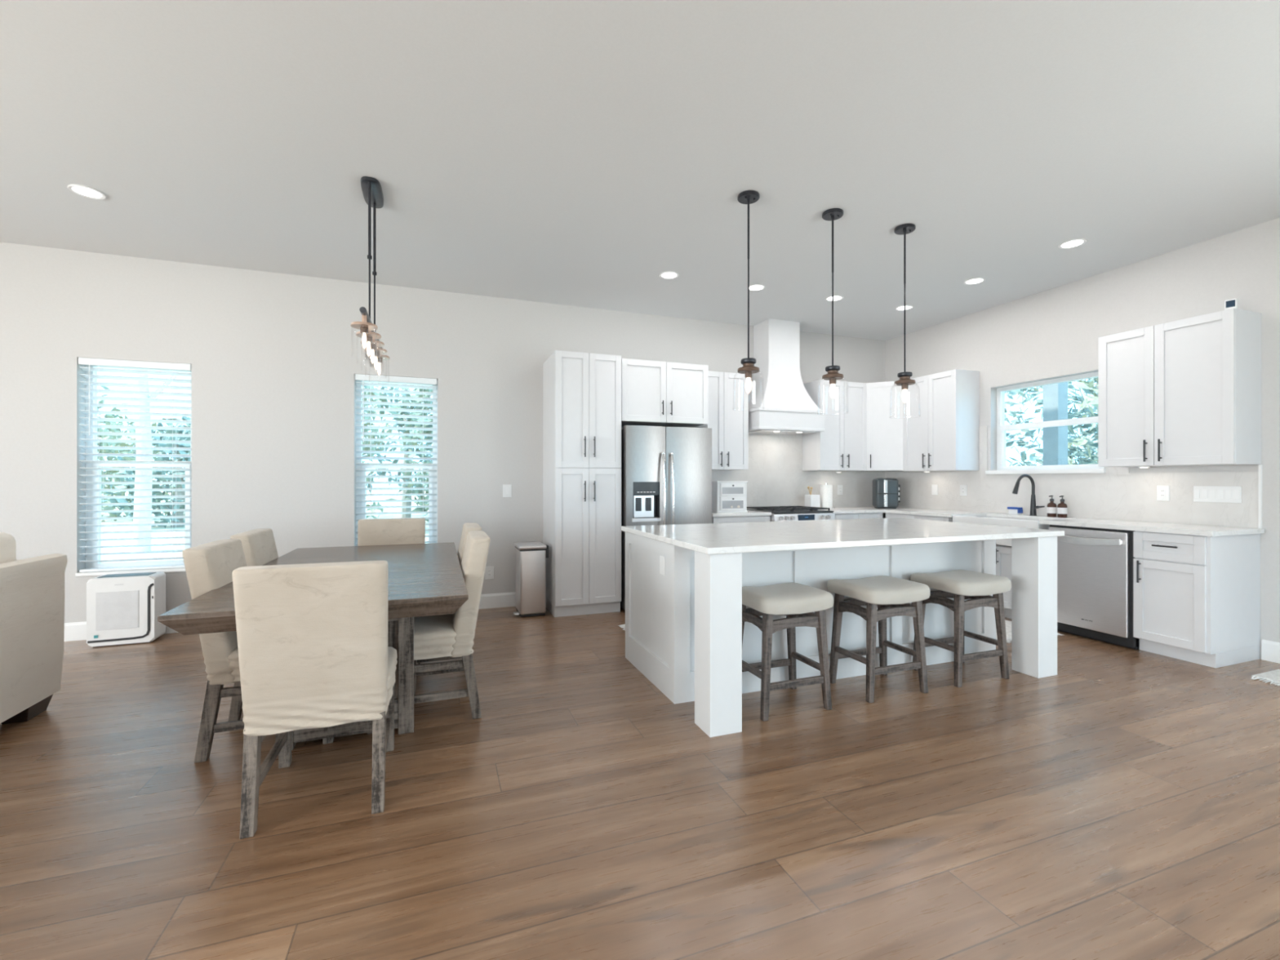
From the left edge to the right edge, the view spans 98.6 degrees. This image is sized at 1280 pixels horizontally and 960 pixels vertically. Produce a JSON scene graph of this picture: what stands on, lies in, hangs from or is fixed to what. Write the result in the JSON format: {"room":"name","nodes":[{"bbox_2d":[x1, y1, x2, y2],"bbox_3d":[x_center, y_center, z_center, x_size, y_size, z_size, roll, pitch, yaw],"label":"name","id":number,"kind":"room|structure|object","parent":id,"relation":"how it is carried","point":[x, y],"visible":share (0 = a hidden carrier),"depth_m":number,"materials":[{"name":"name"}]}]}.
{"room":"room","nodes":[
{"label":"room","id":0,"kind":"room"},
{"bbox_2d":[0,242,884,622],"bbox_3d":[-2.419,-0.271,5.146,11.810,3.048,0.200,0,0,-20],"label":"wall","id":1,"kind":"structure","parent":0,"point":[275,358],"depth_m":4.80,"materials":[{"name":"paint"}]},
{"bbox_2d":[75,365,191,576],"bbox_3d":[-4.088,-0.104,4.508,0.735,1.715,0.197,0,0,-20],"label":"window","id":2,"kind":"structure","parent":1,"relation":"in","point":[96,550],"depth_m":4.45,"materials":[{"name":"plastic"}]},
{"bbox_2d":[78,357,191,572],"bbox_3d":[-4.074,-0.118,4.470,0.723,1.686,0.072,0,0,-20],"label":"window blind","id":3,"kind":"object","parent":2,"relation":"attached to","point":[82,361],"visible":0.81,"depth_m":4.46,"materials":[{"name":"white plastic"}]},
{"bbox_2d":[63,591,515,641],"bbox_3d":[-4.351,1.183,4.322,7.175,0.140,0.015,0,0,-20],"label":"baseboard","id":4,"kind":"structure","parent":1,"relation":"attached to","point":[75,631],"depth_m":5.35,"materials":[{"name":"paint"}]},
{"bbox_2d":[355,380,437,546],"bbox_3d":[-2.278,-0.104,5.173,0.708,1.715,0.197,0,0,-20],"label":"window","id":5,"kind":"structure","parent":1,"relation":"in","point":[357,467],"depth_m":5.21,"materials":[{"name":"plastic"}]},
{"bbox_2d":[355,373,436,545],"bbox_3d":[-2.264,-0.118,5.135,0.696,1.686,0.072,0,0,-20],"label":"window blind","id":6,"kind":"object","parent":5,"relation":"attached to","point":[358,377],"visible":0.74,"depth_m":5.13,"materials":[{"name":"white plastic"}]},
{"bbox_2d":[484,566,493,579],"bbox_3d":[-1.471,0.908,5.382,0.085,0.125,0.011,0,0,-20],"label":"wall outlet","id":7,"kind":"object","parent":1,"relation":"attached to","point":[489,571],"visible":0.95,"depth_m":5.38,"materials":[{"name":"white plastic"}]},
{"bbox_2d":[502,484,511,497],"bbox_3d":[-1.313,0.107,5.442,0.085,0.125,0.009,0,0,-20],"label":"light switch","id":8,"kind":"object","parent":1,"relation":"attached to","point":[507,489],"visible":1,"depth_m":5.44,"materials":[{"name":"white plastic"}]},
{"bbox_2d":[621,358,708,427],"bbox_3d":[0.160,-0.860,5.649,0.922,0.595,0.636,0,0,-20],"label":"upper cabinet","id":9,"kind":"object","parent":1,"relation":"attached to","point":[654,393],"visible":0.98,"depth_m":5.38,"materials":[{"name":"white paint"}]},
{"bbox_2d":[693,370,748,470],"bbox_3d":[0.846,-0.634,6.040,0.605,1.045,0.376,0,0,-20],"label":"upper cabinet","id":10,"kind":"object","parent":1,"relation":"attached to","point":[728,397],"visible":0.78,"depth_m":5.93,"materials":[{"name":"white paint"}]},
{"bbox_2d":[748,318,825,435],"bbox_3d":[1.597,-1.163,6.264,0.864,1.261,0.472,0,0,-20],"label":"range hood","id":11,"kind":"object","parent":1,"relation":"attached to","point":[780,402],"visible":0.88,"depth_m":6.16,"materials":[{"name":"white paint"}]},
{"bbox_2d":[711,433,884,508],"bbox_3d":[1.827,-0.104,6.594,2.818,0.885,0.012,0,0,-20],"label":"backsplash","id":12,"kind":"structure","parent":1,"relation":"attached to","point":[775,476],"depth_m":6.56,"materials":[{"name":"tile"}]},
{"bbox_2d":[837,484,842,494],"bbox_3d":[2.479,0.123,6.821,0.080,0.120,0.011,0,0,-20],"label":"wall outlet","id":13,"kind":"object","parent":12,"relation":"attached to","point":[839,486],"visible":1,"depth_m":6.82,"materials":[{"name":"white plastic"}]},
{"bbox_2d":[802,379,866,471],"bbox_3d":[2.336,-0.634,6.587,0.680,1.045,0.376,0,0,-20],"label":"upper cabinet","id":14,"kind":"object","parent":1,"relation":"attached to","point":[842,446],"visible":0.94,"depth_m":6.45,"materials":[{"name":"white paint"}]},
{"bbox_2d":[866,381,902,471],"bbox_3d":[2.977,-0.634,6.692,0.616,1.045,0.621,0,0,-20],"label":"upper cabinet","id":15,"kind":"object","parent":1,"relation":"attached to","point":[884,399],"visible":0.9,"depth_m":6.48,"materials":[{"name":"white paint"}]},
{"bbox_2d":[0,0,1279,340],"bbox_3d":[-0.761,-1.870,0.927,12.010,0.150,9.265,0,0,-20],"label":"ceiling","id":16,"kind":"structure","parent":0,"point":[573,153],"depth_m":2.89,"materials":[{"name":"paint"}]},
{"bbox_2d":[66,184,106,199],"bbox_3d":[-3.438,-1.790,3.424,0.172,0.008,0.172,0,0,-20],"label":"recessed light","id":17,"kind":"object","parent":16,"relation":"in","point":[82,190],"visible":1,"depth_m":3.42,"materials":[{"name":"paint"}]},
{"bbox_2d":[71,186,102,197],"bbox_3d":[-3.438,-1.792,3.424,0.133,0.004,0.133,0,0,-20],"label":"diffuser","id":18,"kind":"object","parent":17,"relation":"attached to","point":[87,192],"depth_m":3.43,"materials":[{"name":"white plastic"}]},
{"bbox_2d":[351,176,389,375],"bbox_3d":[-1.664,-1.236,3.426,0.134,1.117,0.954,0,0,-20],"label":"linear chandelier","id":19,"kind":"object","parent":16,"relation":"hanging from","point":[371,188],"visible":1,"depth_m":3.31,"materials":[{"name":"brown metal"}]},
{"bbox_2d":[360,326,368,333],"bbox_3d":[-1.523,-0.828,3.041,0.040,0.031,0.039,0,0,-20],"label":"socket","id":20,"kind":"object","parent":19,"relation":"attached to","point":[364,330],"depth_m":3.03,"materials":[{"name":"orange metal"}]},
{"bbox_2d":[659,271,679,279],"bbox_3d":[0.255,-1.790,4.817,0.172,0.008,0.172,0,0,-20],"label":"recessed light","id":21,"kind":"object","parent":16,"relation":"in","point":[668,274],"visible":1,"depth_m":4.82,"materials":[{"name":"paint"}]},
{"bbox_2d":[661,272,676,278],"bbox_3d":[0.255,-1.792,4.817,0.133,0.004,0.133,0,0,-20],"label":"diffuser","id":22,"kind":"object","parent":21,"relation":"attached to","point":[664,275],"depth_m":4.82,"materials":[{"name":"white plastic"}]},
{"bbox_2d":[737,190,759,392],"bbox_3d":[0.684,-1.120,3.474,0.197,1.348,0.197,0,0,-20],"label":"pendant light","id":23,"kind":"object","parent":16,"relation":"hanging from","point":[748,197],"visible":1,"depth_m":3.46,"materials":[{"name":"brown metal"}]},
{"bbox_2d":[746,284,765,291],"bbox_3d":[1.081,-1.790,5.126,0.172,0.008,0.172,0,0,-20],"label":"recessed light","id":24,"kind":"object","parent":16,"relation":"in","point":[754,287],"visible":0.88,"depth_m":5.13,"materials":[{"name":"paint"}]},
{"bbox_2d":[749,285,763,289],"bbox_3d":[1.081,-1.792,5.126,0.133,0.004,0.133,0,0,-20],"label":"diffuser","id":25,"kind":"object","parent":24,"relation":"attached to","point":[751,287],"depth_m":5.13,"materials":[{"name":"white plastic"}]},
{"bbox_2d":[822,208,843,398],"bbox_3d":[1.295,-1.120,3.699,0.197,1.348,0.197,0,0,-20],"label":"pendant light","id":26,"kind":"object","parent":16,"relation":"hanging from","point":[833,214],"visible":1,"depth_m":3.69,"materials":[{"name":"black metal"}]},
{"bbox_2d":[825,295,843,301],"bbox_3d":[1.916,-1.790,5.429,0.172,0.008,0.172,0,0,-20],"label":"recessed light","id":27,"kind":"object","parent":16,"relation":"in","point":[836,298],"visible":0.94,"depth_m":5.43,"materials":[{"name":"paint"}]},
{"bbox_2d":[826,296,841,300],"bbox_3d":[1.916,-1.792,5.429,0.133,0.004,0.133,0,0,-20],"label":"diffuser","id":28,"kind":"object","parent":27,"relation":"attached to","point":[829,298],"depth_m":5.43,"materials":[{"name":"white plastic"}]},
{"bbox_2d":[894,305,913,311],"bbox_3d":[2.748,-1.790,5.731,0.172,0.008,0.172,0,0,-20],"label":"recessed light","id":29,"kind":"object","parent":16,"relation":"in","point":[907,307],"visible":0.79,"depth_m":5.74,"materials":[{"name":"paint"}]},
{"bbox_2d":[897,306,911,310],"bbox_3d":[2.748,-1.792,5.731,0.133,0.004,0.133,0,0,-20],"label":"diffuser","id":30,"kind":"object","parent":29,"relation":"attached to","point":[900,308],"depth_m":5.73,"materials":[{"name":"white plastic"}]},
{"bbox_2d":[894,223,915,402],"bbox_3d":[1.883,-1.120,3.915,0.197,1.348,0.197,0,0,-20],"label":"pendant light","id":31,"kind":"object","parent":16,"relation":"hanging from","point":[904,380],"visible":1,"depth_m":3.91,"materials":[{"name":"black metal"}]},
{"bbox_2d":[963,277,986,284],"bbox_3d":[3.014,-1.790,4.962,0.172,0.008,0.172,0,0,-20],"label":"recessed light","id":32,"kind":"object","parent":16,"relation":"in","point":[976,280],"visible":1,"depth_m":4.96,"materials":[{"name":"paint"}]},
{"bbox_2d":[965,279,982,284],"bbox_3d":[3.014,-1.792,4.962,0.133,0.004,0.133,0,0,-20],"label":"diffuser","id":33,"kind":"object","parent":32,"relation":"attached to","point":[970,281],"depth_m":4.96,"materials":[{"name":"white plastic"}]},
{"bbox_2d":[1057,238,1086,248],"bbox_3d":[3.278,-1.790,4.175,0.172,0.008,0.172,0,0,-20],"label":"recessed light","id":34,"kind":"object","parent":16,"relation":"in","point":[1073,243],"visible":1,"depth_m":4.17,"materials":[{"name":"paint"}]},
{"bbox_2d":[1061,240,1083,247],"bbox_3d":[3.278,-1.792,4.175,0.133,0.004,0.133,0,0,-20],"label":"diffuser","id":35,"kind":"object","parent":34,"relation":"attached to","point":[1071,243],"depth_m":4.17,"materials":[{"name":"white plastic"}]},
{"bbox_2d":[0,606,1279,959],"bbox_3d":[-0.761,1.313,0.927,12.010,0.120,9.265,0,0,-20],"label":"floor","id":36,"kind":"structure","parent":0,"point":[1122,802],"depth_m":2.02,"materials":[{"name":"brown wood"}]},
{"bbox_2d":[0,532,67,724],"bbox_3d":[-3.265,0.760,1.900,0.942,0.985,2.150,0,0,-20],"label":"sofa","id":37,"kind":"object","parent":36,"relation":"on","point":[32,589],"visible":1,"depth_m":2.83,"materials":[{"name":"beige fabric"}]},
{"bbox_2d":[0,532,16,563],"bbox_3d":[-3.245,0.510,2.479,0.238,0.485,0.863,0,0,-20],"label":"cushion","id":38,"kind":"object","parent":37,"relation":"on","point":[7,542],"depth_m":2.83,"materials":[{"name":"beige fabric"}]},
{"bbox_2d":[86,572,165,647],"bbox_3d":[-3.969,0.994,4.264,0.405,0.519,0.205,0,0,-21],"label":"air purifier","id":39,"kind":"object","parent":36,"relation":"on","point":[122,609],"visible":1,"depth_m":4.18,"materials":[{"name":"white plastic"}]},
{"bbox_2d":[95,590,138,631],"bbox_3d":[-3.951,0.986,4.164,0.255,0.285,0.006,0,0,-21],"label":"grille","id":40,"kind":"object","parent":39,"relation":"attached to","point":[115,610],"depth_m":4.16,"materials":[{"name":"white plastic"}]},
{"bbox_2d":[97,572,156,577],"bbox_3d":[-3.970,0.737,4.266,0.305,0.006,0.140,0,0,-21],"label":"vent","id":41,"kind":"object","parent":39,"relation":"attached to","point":[146,574],"depth_m":4.25,"materials":[{"name":"grey plastic"}]},
{"bbox_2d":[230,528,278,566],"bbox_3d":[-2.060,0.780,3.355,0.608,0.946,0.499,0,0,-20],"label":"dining chair","id":42,"kind":"object","parent":36,"relation":"on","point":[259,545],"visible":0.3,"depth_m":3.18,"materials":[{"name":"beige fabric"}]},
{"bbox_2d":[182,538,333,763],"bbox_3d":[-1.812,0.780,2.738,0.608,0.946,0.499,0,0,-20],"label":"dining chair","id":43,"kind":"object","parent":36,"relation":"on","point":[209,566],"visible":0.41,"depth_m":2.47,"materials":[{"name":"beige fabric"}]},
{"bbox_2d":[157,542,468,750],"bbox_3d":[-1.593,0.871,3.143,1.065,0.765,2.100,0,0,-20],"label":"dining table","id":44,"kind":"object","parent":36,"relation":"on","point":[424,580],"visible":0.49,"depth_m":2.71,"materials":[{"name":"brown wood"}]},
{"bbox_2d":[231,560,397,839],"bbox_3d":[-1.270,0.780,2.238,0.499,0.946,0.608,0,0,-20],"label":"dining chair","id":45,"kind":"object","parent":36,"relation":"on","point":[314,651],"visible":1,"depth_m":2.00,"materials":[{"name":"beige fabric"}]},
{"bbox_2d":[357,517,425,546],"bbox_3d":[-1.871,0.780,4.119,0.499,0.946,0.608,0,0,-20],"label":"dining chair","id":46,"kind":"object","parent":36,"relation":"on","point":[383,531],"visible":0.26,"depth_m":4.29,"materials":[{"name":"beige fabric"}]},
{"bbox_2d":[367,530,490,734],"bbox_3d":[-1.153,0.780,3.023,0.608,0.946,0.499,0,0,-20],"label":"dining chair","id":47,"kind":"object","parent":36,"relation":"on","point":[452,635],"visible":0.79,"depth_m":2.87,"materials":[{"name":"beige fabric"}]},
{"bbox_2d":[417,522,481,662],"bbox_3d":[-1.377,0.780,3.649,0.608,0.946,0.499,0,0,-20],"label":"dining chair","id":48,"kind":"object","parent":36,"relation":"on","point":[467,527],"visible":0.16,"depth_m":3.52,"materials":[{"name":"beige fabric"}]},
{"bbox_2d":[512,541,548,617],"bbox_3d":[-1.045,0.927,5.199,0.315,0.651,0.358,0,0,-20],"label":"trash can","id":49,"kind":"object","parent":36,"relation":"on","point":[530,557],"visible":1,"depth_m":5.05,"materials":[{"name":"silver metal"}]},
{"bbox_2d":[542,350,621,617],"bbox_3d":[-0.571,0.038,5.370,0.632,2.430,0.656,0,0,-20],"label":"pantry cabinet","id":50,"kind":"object","parent":36,"relation":"on","point":[582,391],"visible":1,"depth_m":5.10,"materials":[{"name":"white paint"}]},
{"bbox_2d":[620,425,711,609],"bbox_3d":[0.193,0.370,5.562,0.896,1.764,0.752,0,0,-20],"label":"refrigerator","id":51,"kind":"object","parent":36,"relation":"on","point":[666,472],"visible":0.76,"depth_m":5.27,"materials":[{"name":"silver metal"}]},
{"bbox_2d":[711,515,770,523],"bbox_3d":[0.956,0.812,5.915,0.675,0.882,0.626,0,0,-20],"label":"base cabinet","id":52,"kind":"object","parent":36,"relation":"on","point":[737,518],"visible":0.08,"depth_m":5.65,"materials":[{"name":"white paint"}]},
{"bbox_2d":[711,510,771,516],"bbox_3d":[0.944,0.354,5.928,0.692,0.032,0.627,0,0,-20],"label":"countertop","id":53,"kind":"structure","parent":52,"relation":"on","point":[750,513],"depth_m":5.64,"materials":[{"name":"white stone"}]},
{"bbox_2d":[711,480,747,512],"bbox_3d":[0.914,0.175,5.812,0.361,0.325,0.296,0,0,-20],"label":"bin","id":54,"kind":"object","parent":53,"relation":"on","point":[727,496],"visible":0.91,"depth_m":5.69,"materials":[{"name":"white metal"}]},
{"bbox_2d":[742,582,833,721],"bbox_3d":[0.784,0.932,3.092,0.464,0.643,0.400,0,0,-20],"label":"counter stool","id":55,"kind":"object","parent":36,"relation":"on","point":[798,602],"visible":0.86,"depth_m":2.97,"materials":[{"name":"fabric"}]},
{"bbox_2d":[746,506,835,521],"bbox_3d":[1.647,0.770,6.143,0.778,0.926,0.704,0,0,-20],"label":"gas range","id":56,"kind":"object","parent":36,"relation":"on","point":[779,513],"visible":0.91,"depth_m":5.89,"materials":[{"name":"silver metal"}]},
{"bbox_2d":[746,508,834,513],"bbox_3d":[1.638,0.341,6.169,0.778,0.012,0.650,0,0,-20],"label":"cooktop","id":57,"kind":"object","parent":56,"relation":"in","point":[772,510],"depth_m":5.91,"materials":[{"name":"metal"}]},
{"bbox_2d":[625,531,1057,737],"bbox_3d":[1.296,0.807,3.719,2.512,0.892,1.297,0,0,-20],"label":"kitchen island","id":58,"kind":"object","parent":36,"relation":"on","point":[683,606],"visible":0.74,"depth_m":3.45,"materials":[{"name":"white paint"}]},
{"bbox_2d":[659,555,664,575],"bbox_3d":[0.132,0.508,3.277,0.005,0.110,0.070,0,0,-20],"label":"outlet plate","id":59,"kind":"object","parent":58,"relation":"attached to","point":[661,557],"depth_m":3.28,"materials":[{"name":"paint"}]},
{"bbox_2d":[621,517,1064,554],"bbox_3d":[1.298,0.344,3.726,2.563,0.032,1.340,0,0,-20],"label":"island countertop","id":60,"kind":"structure","parent":58,"relation":"on","point":[759,536],"depth_m":3.43,"materials":[{"name":"white stone"}]},
{"bbox_2d":[834,512,883,519],"bbox_3d":[2.352,0.812,6.428,0.740,0.882,0.626,0,0,-20],"label":"base cabinet","id":61,"kind":"object","parent":36,"relation":"on","point":[864,515],"visible":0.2,"depth_m":6.17,"materials":[{"name":"white paint"}]},
{"bbox_2d":[826,575,929,702],"bbox_3d":[1.433,0.932,3.326,0.464,0.643,0.400,0,0,-20],"label":"counter stool","id":62,"kind":"object","parent":36,"relation":"on","point":[879,593],"visible":1,"depth_m":3.23,"materials":[{"name":"fabric"}]},
{"bbox_2d":[885,512,952,521],"bbox_3d":[3.197,0.812,5.990,0.626,0.882,0.850,0,0,-20],"label":"base cabinet","id":63,"kind":"object","parent":36,"relation":"on","point":[888,515],"visible":0.12,"depth_m":5.84,"materials":[{"name":"white paint"}]},
{"bbox_2d":[821,506,1264,536],"bbox_3d":[3.116,0.354,5.219,1.344,0.032,3.457,0,0,-20],"label":"countertop","id":64,"kind":"structure","parent":63,"relation":"on","point":[1162,527],"depth_m":4.43,"materials":[{"name":"white stone"}]},
{"bbox_2d":[804,494,820,506],"bbox_3d":[2.024,0.256,6.465,0.130,0.165,0.120,0,0,-20],"label":"utensil crock","id":65,"kind":"object","parent":64,"relation":"on","point":[811,500],"visible":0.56,"depth_m":6.42,"materials":[{"name":"white ceramic"}]},
{"bbox_2d":[820,483,833,508],"bbox_3d":[2.206,0.188,6.521,0.170,0.300,0.169,0,0,-20],"label":"paper towel holder","id":66,"kind":"object","parent":64,"relation":"on","point":[826,491],"visible":0.85,"depth_m":6.46,"materials":[{"name":"white paper"}]},
{"bbox_2d":[872,477,900,508],"bbox_3d":[2.964,0.154,6.607,0.290,0.367,0.282,0,0,12],"label":"air fryer","id":67,"kind":"object","parent":64,"relation":"on","point":[886,491],"visible":0.99,"depth_m":6.49,"materials":[{"name":"plastic"}]},
{"bbox_2d":[952,515,1049,546],"bbox_3d":[3.443,0.468,5.125,0.470,0.240,0.825,0,0,-20],"label":"sink","id":68,"kind":"object","parent":64,"relation":"in","point":[1026,523],"visible":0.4,"depth_m":4.96,"materials":[{"name":"paint"}]},
{"bbox_2d":[1007,506,1022,515],"bbox_3d":[3.638,0.300,5.342,0.065,0.075,0.111,0,0,-20],"label":"sponge holder","id":69,"kind":"object","parent":64,"relation":"on","point":[1011,510],"visible":1,"depth_m":5.31,"materials":[{"name":"white plastic"}]},
{"bbox_2d":[1012,474,1044,515],"bbox_3d":[3.622,0.142,5.176,0.276,0.392,0.124,0,0,4],"label":"faucet","id":70,"kind":"object","parent":64,"relation":"on","point":[1033,503],"visible":1,"depth_m":5.18,"materials":[{"name":"black metal"}]},
{"bbox_2d":[1046,495,1057,517],"bbox_3d":[3.765,0.238,5.033,0.074,0.199,0.074,0,0,-20],"label":"soap bottle","id":71,"kind":"object","parent":64,"relation":"on","point":[1051,508],"visible":1,"depth_m":5.01,"materials":[{"name":"glass"}]},
{"bbox_2d":[1057,495,1067,517],"bbox_3d":[3.796,0.238,4.948,0.074,0.199,0.074,0,0,-20],"label":"soap bottle","id":72,"kind":"object","parent":64,"relation":"on","point":[1062,508],"visible":1,"depth_m":4.92,"materials":[{"name":"glass"}]},
{"bbox_2d":[910,569,1011,687],"bbox_3d":[2.064,0.932,3.558,0.464,0.643,0.400,0,0,-20],"label":"counter stool","id":73,"kind":"object","parent":36,"relation":"on","point":[960,585],"visible":0.88,"depth_m":3.44,"materials":[{"name":"fabric"}]},
{"bbox_2d":[995,544,1011,618],"bbox_3d":[3.506,0.925,5.151,0.626,0.655,0.930,0,0,-20],"label":"base cabinet","id":74,"kind":"object","parent":36,"relation":"on","point":[1003,553],"visible":0.12,"depth_m":4.96,"materials":[{"name":"white paint"}]},
{"bbox_2d":[995,619,1063,643],"bbox_3d":[2.914,1.247,4.884,0.641,0.010,1.199,0,0,-20],"label":"rug","id":75,"kind":"object","parent":36,"relation":"on","point":[1008,624],"visible":0.07,"depth_m":4.50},
{"bbox_2d":[1048,524,1139,649],"bbox_3d":[3.765,0.812,4.418,0.664,0.877,0.593,0,0,-20],"label":"dishwasher","id":76,"kind":"object","parent":36,"relation":"on","point":[1095,566],"visible":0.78,"depth_m":4.26,"materials":[{"name":"silver metal"}]},
{"bbox_2d":[1133,530,1260,667],"bbox_3d":[3.966,0.812,3.942,0.656,0.882,0.425,0,0,-20],"label":"base cabinet","id":77,"kind":"object","parent":36,"relation":"on","point":[1197,598],"visible":0.98,"depth_m":3.78,"materials":[{"name":"white paint"}]},
{"bbox_2d":[1250,669,1279,685],"bbox_3d":[4.267,1.247,3.086,0.561,0.010,1.050,0,0,-20],"label":"rug","id":78,"kind":"object","parent":36,"relation":"on","point":[1273,676],"visible":1,"depth_m":3.47,"materials":[{"name":"white fabric"}]},
{"bbox_2d":[884,217,1279,658],"bbox_3d":[4.747,-0.271,3.058,0.200,3.048,9.065,0,0,-20],"label":"wall","id":79,"kind":"structure","parent":0,"point":[1054,333],"depth_m":4.60,"materials":[{"name":"paint"}]},
{"bbox_2d":[902,368,979,471],"bbox_3d":[3.315,-0.629,6.119,0.376,1.055,0.700,0,0,-20],"label":"upper cabinet","id":80,"kind":"object","parent":79,"relation":"attached to","point":[941,410],"visible":0.89,"depth_m":5.90,"materials":[{"name":"white paint"}]},
{"bbox_2d":[985,371,1106,474],"bbox_3d":[3.884,-0.511,5.274,0.190,0.902,1.090,0,0,-20],"label":"window","id":81,"kind":"structure","parent":79,"relation":"in","point":[1002,468],"depth_m":5.38,"materials":[{"name":"plastic"}]},
{"bbox_2d":[884,426,1262,528],"bbox_3d":[3.746,-0.115,5.466,0.016,0.905,3.453,0,0,-20],"label":"backsplash","id":82,"kind":"structure","parent":79,"relation":"attached to","point":[1117,494],"depth_m":4.79,"materials":[{"name":"tile"}]},
{"bbox_2d":[931,484,937,494],"bbox_3d":[3.407,0.113,6.366,0.009,0.120,0.080,0,0,-20],"label":"light switch","id":83,"kind":"object","parent":82,"relation":"attached to","point":[934,487],"visible":1,"depth_m":6.36,"materials":[{"name":"white plastic"}]},
{"bbox_2d":[960,484,966,495],"bbox_3d":[3.533,0.113,6.018,0.011,0.120,0.080,0,0,-20],"label":"wall outlet","id":84,"kind":"object","parent":82,"relation":"attached to","point":[962,487],"visible":1,"depth_m":6.01,"materials":[{"name":"white plastic"}]},
{"bbox_2d":[1156,485,1169,501],"bbox_3d":[4.142,0.105,4.362,0.011,0.120,0.080,0,0,-20],"label":"wall outlet","id":85,"kind":"object","parent":82,"relation":"attached to","point":[1162,491],"visible":1,"depth_m":4.36,"materials":[{"name":"white plastic"}]},
{"bbox_2d":[1193,485,1241,502],"bbox_3d":[4.253,0.105,4.062,0.009,0.120,0.265,0,0,-20],"label":"light switch","id":86,"kind":"object","parent":82,"relation":"attached to","point":[1201,493],"visible":1,"depth_m":4.06,"materials":[{"name":"white plastic"}]},
{"bbox_2d":[1097,308,1261,466],"bbox_3d":[4.031,-0.638,4.171,0.376,1.058,0.820,0,0,-20],"label":"upper cabinet","id":87,"kind":"object","parent":79,"relation":"attached to","point":[1187,392],"visible":1,"depth_m":3.99,"materials":[{"name":"white paint"}]},
{"bbox_2d":[1224,298,1237,310],"bbox_3d":[4.071,-1.204,3.792,0.042,0.075,0.060,0,0,-35],"label":"sensor","id":88,"kind":"object","parent":87,"relation":"on","point":[1233,303],"visible":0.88,"depth_m":3.78,"materials":[{"name":"white plastic"}]},
{"bbox_2d":[1261,639,1279,663],"bbox_3d":[5.273,1.183,1.315,0.015,0.140,5.390,0,0,-20],"label":"baseboard","id":89,"kind":"structure","parent":79,"relation":"attached to","point":[1270,650],"depth_m":3.80,"materials":[{"name":"paint"}]},
{"label":"outside","id":90,"kind":"structure","parent":0,"visible":0},
{"bbox_2d":[101,489,428,562],"bbox_3d":[-8.624,1.528,23.465,120.000,0.150,130.000,0,0,-20],"label":"ground","id":91,"kind":"structure","parent":90,"point":[111,557],"depth_m":14.74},
{"bbox_2d":[97,386,128,516],"bbox_3d":[-21.920,-1.099,20.556,5.395,6.111,4.616,0,0,-20],"label":"tree","id":92,"kind":"object","parent":91,"relation":"on","point":[104,387],"visible":0.02,"depth_m":20.59,"materials":[{"name":"green plant"}]},
{"bbox_2d":[97,407,190,522],"bbox_3d":[-18.059,-0.498,19.997,5.080,4.351,4.578,0,0,-20],"label":"tree","id":93,"kind":"object","parent":91,"relation":"on","point":[107,423],"visible":0.1,"depth_m":19.35,"materials":[{"name":"green plant"}]},
{"bbox_2d":[101,411,191,528],"bbox_3d":[-14.459,-0.255,17.024,4.063,3.986,3.533,0,0,-20],"label":"tree","id":94,"kind":"object","parent":91,"relation":"on","point":[184,432],"visible":0.26,"depth_m":16.62,"materials":[{"name":"green plant"}]},
{"bbox_2d":[128,368,177,551],"bbox_3d":[-10.186,-2.046,11.183,1.921,7.005,0.304,0,0,-17],"label":"tree","id":95,"kind":"object","parent":91,"relation":"on","point":[144,548],"visible":0.37,"depth_m":11.11,"materials":[{"name":"green plant"}]},
{"bbox_2d":[362,382,395,518],"bbox_3d":[-8.690,-0.949,15.001,3.758,5.272,3.635,0,0,-20],"label":"tree","id":96,"kind":"object","parent":91,"relation":"on","point":[367,387],"visible":0.08,"depth_m":15.52,"materials":[{"name":"green plant"}]},
{"bbox_2d":[362,382,432,517],"bbox_3d":[-7.922,-2.229,18.152,4.505,7.375,3.770,0,0,-31],"label":"tree","id":97,"kind":"object","parent":91,"relation":"on","point":[389,479],"visible":0.09,"depth_m":18.30,"materials":[{"name":"green plant"}]},
{"bbox_2d":[378,383,432,521],"bbox_3d":[-5.014,-0.824,15.076,3.935,4.926,3.476,0,0,-20],"label":"tree","id":98,"kind":"object","parent":91,"relation":"on","point":[424,473],"visible":0.12,"depth_m":14.49,"materials":[{"name":"green plant"}]},
{"bbox_2d":[1004,377,1097,466],"bbox_3d":[8.794,-1.889,11.882,4.900,7.335,4.367,0,0,-20],"label":"tree","id":99,"kind":"object","parent":91,"relation":"on","point":[1020,442],"visible":0.07,"depth_m":11.81,"materials":[{"name":"green plant"}]},
{"bbox_2d":[1042,382,1067,465],"bbox_3d":[4.814,-0.097,6.382,0.170,3.100,0.170,0,0,-20],"label":"porch post","id":100,"kind":"object","parent":91,"relation":"on","point":[1055,397],"visible":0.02,"depth_m":6.32,"materials":[{"name":"paint"}]},
{"bbox_2d":[1026,377,1097,465],"bbox_3d":[12.963,-2.642,15.428,5.207,9.361,4.740,0,0,-20],"label":"tree","id":101,"kind":"object","parent":91,"relation":"on","point":[1088,380],"visible":0.03,"depth_m":16.39,"materials":[{"name":"green plant"}]},
{"bbox_2d":[1067,377,1097,464],"bbox_3d":[9.802,-1.950,9.720,4.335,6.816,4.002,0,0,-20],"label":"tree","id":102,"kind":"object","parent":91,"relation":"on","point":[1093,401],"visible":0.02,"depth_m":10.22,"materials":[{"name":"green plant"}]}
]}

